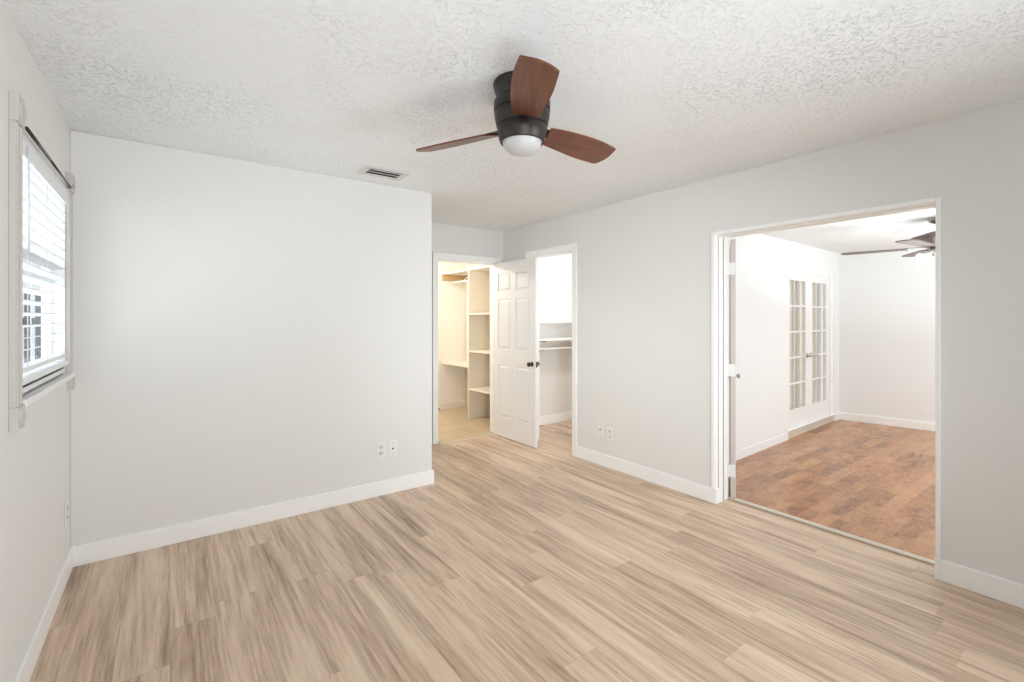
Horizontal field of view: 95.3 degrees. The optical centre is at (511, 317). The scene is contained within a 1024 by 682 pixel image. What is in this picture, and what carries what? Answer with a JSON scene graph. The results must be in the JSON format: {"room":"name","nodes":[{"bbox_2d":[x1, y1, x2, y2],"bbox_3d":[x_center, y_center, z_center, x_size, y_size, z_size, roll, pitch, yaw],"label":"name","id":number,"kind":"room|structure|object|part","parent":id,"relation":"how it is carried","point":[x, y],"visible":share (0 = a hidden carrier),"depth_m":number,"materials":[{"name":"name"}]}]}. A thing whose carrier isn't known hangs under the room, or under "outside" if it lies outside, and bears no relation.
{"room":"empty bedroom","nodes":[
{"label":"empty bedroom","id":0,"kind":"room"},
{"bbox_2d":[0,0,69,681],"bbox_3d":[-1.084,0.170,0.654,0.090,2.440,5.020,0,0,-36],"label":"wall","id":1,"kind":"structure","parent":0,"point":[35,458],"depth_m":1.80,"materials":[{"name":"paint"}]},
{"bbox_2d":[8,90,75,431],"bbox_3d":[-2.105,-0.188,2.067,0.119,1.185,1.214,0,0,-36],"label":"window","id":2,"kind":"structure","parent":1,"relation":"in","point":[39,400],"depth_m":1.67,"materials":[{"name":"white plastic"}]},
{"bbox_3d":[-2.131,-0.203,2.035,0.038,1.005,1.005,0,0,-36],"label":"frame","id":3,"kind":"part","parent":2,"relation":"part of","materials":[{"name":"white plastic"}]},
{"bbox_2d":[23,130,67,372],"bbox_3d":[-2.086,-0.241,2.068,0.070,0.897,0.969,0,0,-36],"label":"window blind","id":4,"kind":"object","parent":2,"relation":"attached to","point":[43,188],"visible":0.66,"depth_m":2.05,"materials":[{"name":"white plastic"}]},
{"bbox_3d":[-2.090,0.197,2.065,0.050,0.020,0.969,0,0,-36],"label":"rail","id":5,"kind":"part","parent":4,"relation":"part of","materials":[{"name":"white plastic"}]},
{"bbox_3d":[-2.090,-0.220,2.065,0.054,0.830,0.731,0,0,-36],"label":"ladder cord","id":6,"kind":"part","parent":4,"relation":"part of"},
{"bbox_2d":[25,126,73,188],"bbox_3d":[-2.039,-0.689,2.076,0.027,0.025,0.957,0,0,-36],"label":"curtain rod","id":7,"kind":"object","parent":2,"relation":"attached to","point":[27,129],"visible":1,"depth_m":1.94,"materials":[{"name":"brown metal"}]},
{"bbox_3d":[-1.881,-0.687,1.859,0.013,0.013,0.420,0,0,-36],"label":"rod","id":8,"kind":"part","parent":7,"relation":"part of","materials":[{"name":"brown metal"}]},
{"bbox_3d":[-2.162,-0.687,2.240,0.010,0.010,0.528,0,0,-36],"label":"rod","id":9,"kind":"part","parent":7,"relation":"part of","materials":[{"name":"brown metal"}]},
{"bbox_3d":[-2.118,0.274,2.116,0.080,0.097,1.120,0,0,-36],"label":"sill","id":10,"kind":"part","parent":2,"relation":"part of","materials":[{"name":"white plastic"}]},
{"bbox_2d":[13,548,72,681],"bbox_3d":[-1.003,1.334,0.631,0.014,0.112,4.886,0,0,-36],"label":"baseboard","id":11,"kind":"structure","parent":1,"relation":"attached to","point":[26,668],"depth_m":2.00,"materials":[{"name":"white paint"}]},
{"bbox_2d":[64,499,67,525],"bbox_3d":[-2.376,1.038,2.491,0.009,0.120,0.072,0,0,-36],"label":"wall outlet","id":12,"kind":"object","parent":1,"relation":"attached to","point":[66,502],"visible":1,"depth_m":2.48,"materials":[{"name":"paint"}]},
{"bbox_2d":[70,130,431,546],"bbox_3d":[-1.605,0.170,3.314,2.227,2.440,0.120,0,0,-36],"label":"wall","id":13,"kind":"structure","parent":0,"point":[247,334],"depth_m":3.07,"materials":[{"name":"paint"}]},
{"bbox_2d":[70,469,433,566],"bbox_3d":[-1.885,1.334,3.707,2.241,0.112,1.114,0,0,-36],"label":"baseboard","id":14,"kind":"structure","parent":13,"relation":"attached to","point":[97,551],"depth_m":3.07,"materials":[{"name":"white paint"}]},
{"bbox_2d":[376,442,384,457],"bbox_3d":[-1.026,1.035,3.660,0.072,0.120,0.009,0,0,-36],"label":"wall outlet","id":15,"kind":"object","parent":13,"relation":"attached to","point":[380,447],"visible":1,"depth_m":3.66,"materials":[{"name":"paint"}]},
{"bbox_2d":[388,440,396,456],"bbox_3d":[-0.947,1.038,3.714,0.072,0.120,0.016,0,0,-36],"label":"cable jack","id":16,"kind":"object","parent":13,"relation":"attached to","point":[392,445],"visible":1,"depth_m":3.71,"materials":[{"name":"white plastic"}]},
{"bbox_2d":[438,261,489,403],"bbox_3d":[-1.073,0.170,6.134,2.213,2.440,1.710,0,0,-36],"label":"wall","id":17,"kind":"structure","parent":0,"point":[452,297],"depth_m":7.17,"materials":[{"name":"paint"}]},
{"bbox_2d":[438,401,467,410],"bbox_3d":[-1.287,1.340,6.423,1.973,0.100,0.750,0,0,-36],"label":"baseboard","id":18,"kind":"structure","parent":17,"relation":"attached to","point":[451,405],"depth_m":7.15,"materials":[{"name":"beige paint"}]},
{"bbox_2d":[442,361,467,367],"bbox_3d":[-0.661,0.679,6.873,0.432,0.022,0.768,0,0,-36],"label":"closet shelf","id":19,"kind":"object","parent":17,"relation":"attached to","point":[454,363],"visible":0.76,"depth_m":6.86,"materials":[{"name":"beige paint"}]},
{"bbox_2d":[442,266,489,280],"bbox_3d":[-0.441,-0.620,6.574,0.432,0.110,1.510,0,0,-36],"label":"closet shelf","id":20,"kind":"object","parent":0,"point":[455,275],"visible":0.48,"depth_m":7.03,"materials":[{"name":"beige paint"}]},
{"bbox_2d":[451,273,467,282],"bbox_3d":[-0.610,-0.589,6.902,0.265,0.128,0.738,0,0,-36],"label":"hanging rod","id":21,"kind":"object","parent":20,"relation":"hanging from","point":[464,280],"visible":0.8,"depth_m":6.86,"materials":[{"name":"white paint"}]},
{"bbox_3d":[-0.701,-0.540,6.835,0.028,0.028,0.738,0,0,-36],"label":"rod","id":22,"kind":"part","parent":21,"relation":"part of","materials":[{"name":"white paint"}]},
{"bbox_2d":[432,223,502,262],"bbox_3d":[-0.751,0.170,5.309,1.515,2.440,0.120,0,0,-36],"label":"wall","id":23,"kind":"structure","parent":0,"point":[452,239],"depth_m":5.40,"materials":[{"name":"paint"}]},
{"bbox_2d":[432,252,500,444],"bbox_3d":[-0.539,0.332,5.453,0.916,2.116,0.143,0,0,-36],"label":"door frame","id":24,"kind":"structure","parent":23,"relation":"attached to","point":[436,256],"depth_m":5.16,"materials":[{"name":"white paint"}]},
{"bbox_2d":[493,257,539,447],"bbox_3d":[0.021,0.367,5.296,0.153,2.030,0.807,0,0,-37],"label":"door","id":25,"kind":"structure","parent":23,"relation":"in","point":[515,283],"depth_m":5.24,"materials":[{"name":"white paint"}]},
{"bbox_2d":[3,0,1023,231],"bbox_3d":[0.147,-1.100,2.245,4.020,0.100,6.120,0,0,-36],"label":"ceiling","id":26,"kind":"structure","parent":0,"point":[684,92],"depth_m":2.04,"materials":[{"name":"white paint"}]},
{"bbox_2d":[357,165,409,180],"bbox_3d":[-0.929,-1.043,3.377,0.320,0.014,0.200,0,0,-36],"label":"ceiling vent","id":27,"kind":"object","parent":26,"relation":"in","point":[366,170],"visible":1,"depth_m":3.37,"materials":[{"name":"metal"}]},
{"bbox_3d":[-0.927,-1.041,3.374,0.232,0.009,0.144,0,0,-36],"label":"louvre panel","id":28,"kind":"part","parent":27,"relation":"part of","materials":[{"name":"paint"}]},
{"bbox_2d":[416,55,615,163],"bbox_3d":[0.126,-0.891,2.181,0.924,0.317,1.034,0,0,-36],"label":"ceiling fan","id":29,"kind":"object","parent":26,"relation":"hanging from","point":[523,94],"visible":1,"depth_m":2.02,"materials":[{"name":"brown wood"}]},
{"bbox_3d":[-0.268,-0.849,2.264,0.442,0.008,0.166,0,16,31],"label":"blade","id":30,"kind":"part","parent":29,"relation":"part of","materials":[{"name":"brown wood"}]},
{"bbox_3d":[0.045,-0.765,2.104,0.178,0.065,0.178,0,0,-36],"label":"light globe","id":31,"kind":"part","parent":29,"relation":"part of"},
{"bbox_3d":[0.076,-0.849,1.753,0.166,0.008,0.442,16,0,-1],"label":"blade","id":32,"kind":"part","parent":29,"relation":"part of","materials":[{"name":"brown wood"}]},
{"bbox_3d":[0.324,-0.849,2.318,0.442,0.008,0.166,0,-16,-34],"label":"blade","id":33,"kind":"part","parent":29,"relation":"part of","materials":[{"name":"brown wood"}]},
{"bbox_2d":[29,407,1023,681],"bbox_3d":[2.289,1.440,4.648,10.320,0.100,8.250,0,0,-36],"label":"floor","id":34,"kind":"structure","parent":0,"point":[519,562],"depth_m":2.41,"materials":[{"name":"beige wood"}]},
{"bbox_2d":[440,434,495,444],"bbox_3d":[-0.477,1.387,5.368,0.768,0.006,0.050,0,0,-36],"label":"threshold","id":35,"kind":"object","parent":34,"relation":"on","point":[489,434],"visible":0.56,"depth_m":5.32,"materials":[{"name":"wood"}]},
{"bbox_2d":[468,271,489,418],"bbox_3d":[-0.213,0.370,6.265,0.432,2.040,0.742,0,0,-36],"label":"closet shelves","id":36,"kind":"object","parent":34,"relation":"on","point":[478,282],"visible":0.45,"depth_m":6.51,"materials":[{"name":"beige paint"}]},
{"bbox_3d":[-0.208,-0.055,6.258,0.432,0.020,0.724,0,0,-36],"label":"shelf","id":37,"kind":"part","parent":36,"relation":"part of","materials":[{"name":"beige paint"}]},
{"bbox_3d":[-0.208,0.455,6.258,0.432,0.020,0.724,0,0,-36],"label":"shelf","id":38,"kind":"part","parent":36,"relation":"part of","materials":[{"name":"beige paint"}]},
{"bbox_3d":[-0.208,0.975,6.258,0.432,0.020,0.724,0,0,-36],"label":"shelf","id":39,"kind":"part","parent":36,"relation":"part of","materials":[{"name":"beige paint"}]},
{"bbox_2d":[788,415,832,438],"bbox_3d":[3.707,1.346,5.852,1.524,0.088,0.088,0,0,-39],"label":"step","id":40,"kind":"structure","parent":34,"relation":"on","point":[824,421],"depth_m":5.77,"materials":[{"name":"wood"}]},
{"bbox_2d":[728,496,933,564],"bbox_3d":[2.045,1.384,3.102,0.048,0.012,1.242,0,0,-36],"label":"threshold","id":41,"kind":"object","parent":34,"relation":"on","point":[898,551],"visible":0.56,"depth_m":3.00,"materials":[{"name":"wood"}]},
{"bbox_2d":[539,254,571,415],"bbox_3d":[1.459,0.170,5.592,2.138,2.440,2.155,0,0,-36],"label":"wall","id":42,"kind":"structure","parent":0,"point":[555,272],"depth_m":6.20,"materials":[{"name":"paint"}]},
{"bbox_2d":[539,411,571,425],"bbox_3d":[0.825,1.330,6.368,2.038,0.120,0.014,0,0,-36],"label":"baseboard","id":43,"kind":"structure","parent":42,"relation":"attached to","point":[566,416],"depth_m":6.17,"materials":[{"name":"white paint"}]},
{"bbox_2d":[539,337,571,343],"bbox_3d":[0.910,0.295,6.253,2.038,0.070,0.300,0,0,-36],"label":"closet shelf","id":44,"kind":"object","parent":42,"relation":"attached to","point":[560,339],"visible":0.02,"depth_m":5.95,"materials":[{"name":"white paint"}]},
{"bbox_2d":[539,341,571,351],"bbox_3d":[0.908,0.407,6.254,2.020,0.244,0.254,0,0,-36],"label":"hanging rod","id":45,"kind":"object","parent":44,"relation":"hanging from","point":[553,348],"visible":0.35,"depth_m":5.87,"materials":[{"name":"white paint"}]},
{"bbox_3d":[0.953,0.385,6.192,2.020,0.028,0.028,0,0,-36],"label":"rod","id":46,"kind":"part","parent":45,"relation":"part of","materials":[{"name":"white paint"}]},
{"bbox_2d":[539,321,571,322],"bbox_3d":[0.886,0.055,6.285,2.038,0.020,0.220,0,0,-36],"label":"closet shelf","id":47,"kind":"object","parent":42,"relation":"attached to","point":[539,321],"visible":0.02,"depth_m":6.01,"materials":[{"name":"white paint"}]},
{"bbox_2d":[503,99,1023,584],"bbox_3d":[1.702,0.170,3.390,0.158,2.440,6.120,0,0,-36],"label":"wall","id":48,"kind":"structure","parent":0,"point":[644,263],"depth_m":2.83,"materials":[{"name":"paint"}]},
{"bbox_2d":[525,242,576,456],"bbox_3d":[0.454,0.317,5.037,0.143,2.147,0.821,0,0,-36],"label":"door frame","id":49,"kind":"structure","parent":48,"relation":"attached to","point":[571,248],"depth_m":4.71,"materials":[{"name":"white paint"}]},
{"bbox_2d":[598,423,602,435],"bbox_3d":[0.834,1.055,4.421,0.016,0.120,0.072,0,0,-36],"label":"cable jack","id":50,"kind":"object","parent":48,"relation":"attached to","point":[600,425],"visible":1,"depth_m":4.42,"materials":[{"name":"white plastic"}]},
{"bbox_2d":[607,427,612,440],"bbox_3d":[0.908,1.075,4.327,0.009,0.120,0.072,0,0,-36],"label":"wall outlet","id":51,"kind":"object","parent":48,"relation":"attached to","point":[609,430],"visible":1,"depth_m":4.32,"materials":[{"name":"paint"}]},
{"bbox_2d":[577,446,722,503],"bbox_3d":[0.742,1.334,4.621,0.099,0.112,2.759,0,0,-36],"label":"baseboard","id":52,"kind":"structure","parent":48,"relation":"attached to","point":[697,490],"depth_m":3.91,"materials":[{"name":"white paint"}]},
{"bbox_2d":[727,239,739,497],"bbox_3d":[1.817,0.391,3.850,0.136,1.991,0.622,0,0,24],"label":"door","id":53,"kind":"structure","parent":48,"relation":"in","point":[731,265],"depth_m":3.58,"materials":[{"name":"white paint"}]},
{"bbox_2d":[711,196,940,558],"bbox_3d":[1.955,0.373,3.045,0.184,2.034,1.297,0,0,-36],"label":"door frame","id":54,"kind":"structure","parent":48,"relation":"attached to","point":[719,239],"depth_m":3.50,"materials":[{"name":"white paint"}]},
{"bbox_2d":[934,557,1023,608],"bbox_3d":[2.864,1.334,1.693,0.044,0.112,2.009,0,0,-36],"label":"baseboard","id":55,"kind":"structure","parent":48,"relation":"attached to","point":[1007,591],"depth_m":2.35,"materials":[{"name":"white paint"}]},
{"bbox_2d":[728,233,838,454],"bbox_3d":[2.953,0.252,5.238,4.057,2.276,0.100,0,0,-39],"label":"wall","id":56,"kind":"structure","parent":0,"point":[763,262],"depth_m":4.95,"materials":[{"name":"white paint"}]},
{"bbox_2d":[728,413,839,463],"bbox_3d":[2.945,1.347,5.160,3.947,0.085,0.012,0,0,-39],"label":"baseboard","id":57,"kind":"structure","parent":56,"relation":"attached to","point":[766,444],"depth_m":4.91,"materials":[{"name":"white paint"}]},
{"bbox_2d":[788,271,811,427],"bbox_3d":[3.427,0.364,5.579,0.693,1.835,0.093,0,0,-39],"label":"door","id":58,"kind":"structure","parent":56,"relation":"in","point":[798,415],"depth_m":5.65,"materials":[{"name":"white paint"}]},
{"bbox_2d":[788,269,834,431],"bbox_3d":[3.712,0.368,5.845,1.526,1.867,0.106,0,0,-39],"label":"door frame","id":59,"kind":"structure","parent":56,"relation":"attached to","point":[831,413],"depth_m":6.24,"materials":[{"name":"white paint"}]},
{"bbox_2d":[809,274,828,420],"bbox_3d":[3.974,0.364,6.019,0.703,1.835,0.093,0,0,-39],"label":"door","id":60,"kind":"structure","parent":56,"relation":"in","point":[817,409],"depth_m":6.08,"materials":[{"name":"white paint"}]},
{"bbox_2d":[790,280,818,408],"bbox_3d":[3.642,0.340,5.933,1.626,1.980,0.120,0,0,-39],"label":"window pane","id":61,"kind":"object","parent":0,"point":[790,280],"visible":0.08,"depth_m":6.05,"materials":[{"name":"clear glass"}]},
{"bbox_2d":[761,208,934,252],"bbox_3d":[5.064,-0.936,4.271,6.300,0.100,4.350,0,0,-36],"label":"ceiling","id":62,"kind":"structure","parent":0,"point":[879,232],"depth_m":4.84,"materials":[{"name":"white paint"}]},
{"bbox_2d":[841,217,934,265],"bbox_3d":[3.705,-0.609,4.109,1.313,0.555,1.328,0,0,-36],"label":"ceiling fan","id":63,"kind":"object","parent":62,"relation":"hanging from","point":[922,257],"visible":0.43,"depth_m":4.11,"materials":[{"name":"silver metal"}]},
{"bbox_3d":[3.413,-0.624,4.415,0.500,0.008,0.136,0,-1,42],"label":"blade","id":64,"kind":"part","parent":63,"relation":"part of","materials":[{"name":"brown wood"}]},
{"bbox_3d":[3.361,-0.624,3.888,0.500,0.008,0.136,0,-1,-30],"label":"blade","id":65,"kind":"part","parent":63,"relation":"part of","materials":[{"name":"brown wood"}]},
{"bbox_3d":[3.930,-0.624,4.528,0.136,0.008,0.500,1,0,24],"label":"blade","id":66,"kind":"part","parent":63,"relation":"part of","materials":[{"name":"brown wood"}]},
{"bbox_3d":[3.624,-0.535,4.111,0.128,0.121,0.108,0,0,-36],"label":"lamp shade","id":67,"kind":"part","parent":63,"relation":"part of","materials":[{"name":"white glass"}]},
{"bbox_2d":[839,247,934,422],"bbox_3d":[5.958,0.252,5.056,3.994,2.276,0.100,0,0,44],"label":"wall","id":68,"kind":"structure","parent":0,"point":[887,299],"depth_m":6.05,"materials":[{"name":"white paint"}]},
{"bbox_2d":[839,412,934,430],"bbox_3d":[5.918,1.340,5.015,3.994,0.100,0.014,0,0,44],"label":"baseboard","id":69,"kind":"structure","parent":68,"relation":"attached to","point":[911,424],"depth_m":6.03,"materials":[{"name":"white paint"}]},
{"label":"outside","id":70,"kind":"structure","parent":0,"visible":0},
{"bbox_3d":[-5.214,1.840,1.202,5.910,0.100,17.000,0,0,-36],"label":"ground","id":71,"kind":"structure","parent":70,"visible":0},
{"bbox_2d":[23,293,40,362],"bbox_3d":[-6.324,0.765,3.763,4.480,2.050,0.060,0,0,-36],"label":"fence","id":72,"kind":"object","parent":71,"relation":"on","point":[37,320],"visible":0.02,"depth_m":4.76,"materials":[{"name":"grey wood"}]},
{"bbox_3d":[-6.330,0.745,3.771,4.480,1.490,0.040,0,0,-36],"label":"rail","id":73,"kind":"part","parent":72,"relation":"part of","materials":[{"name":"grey wood"}]}
]}

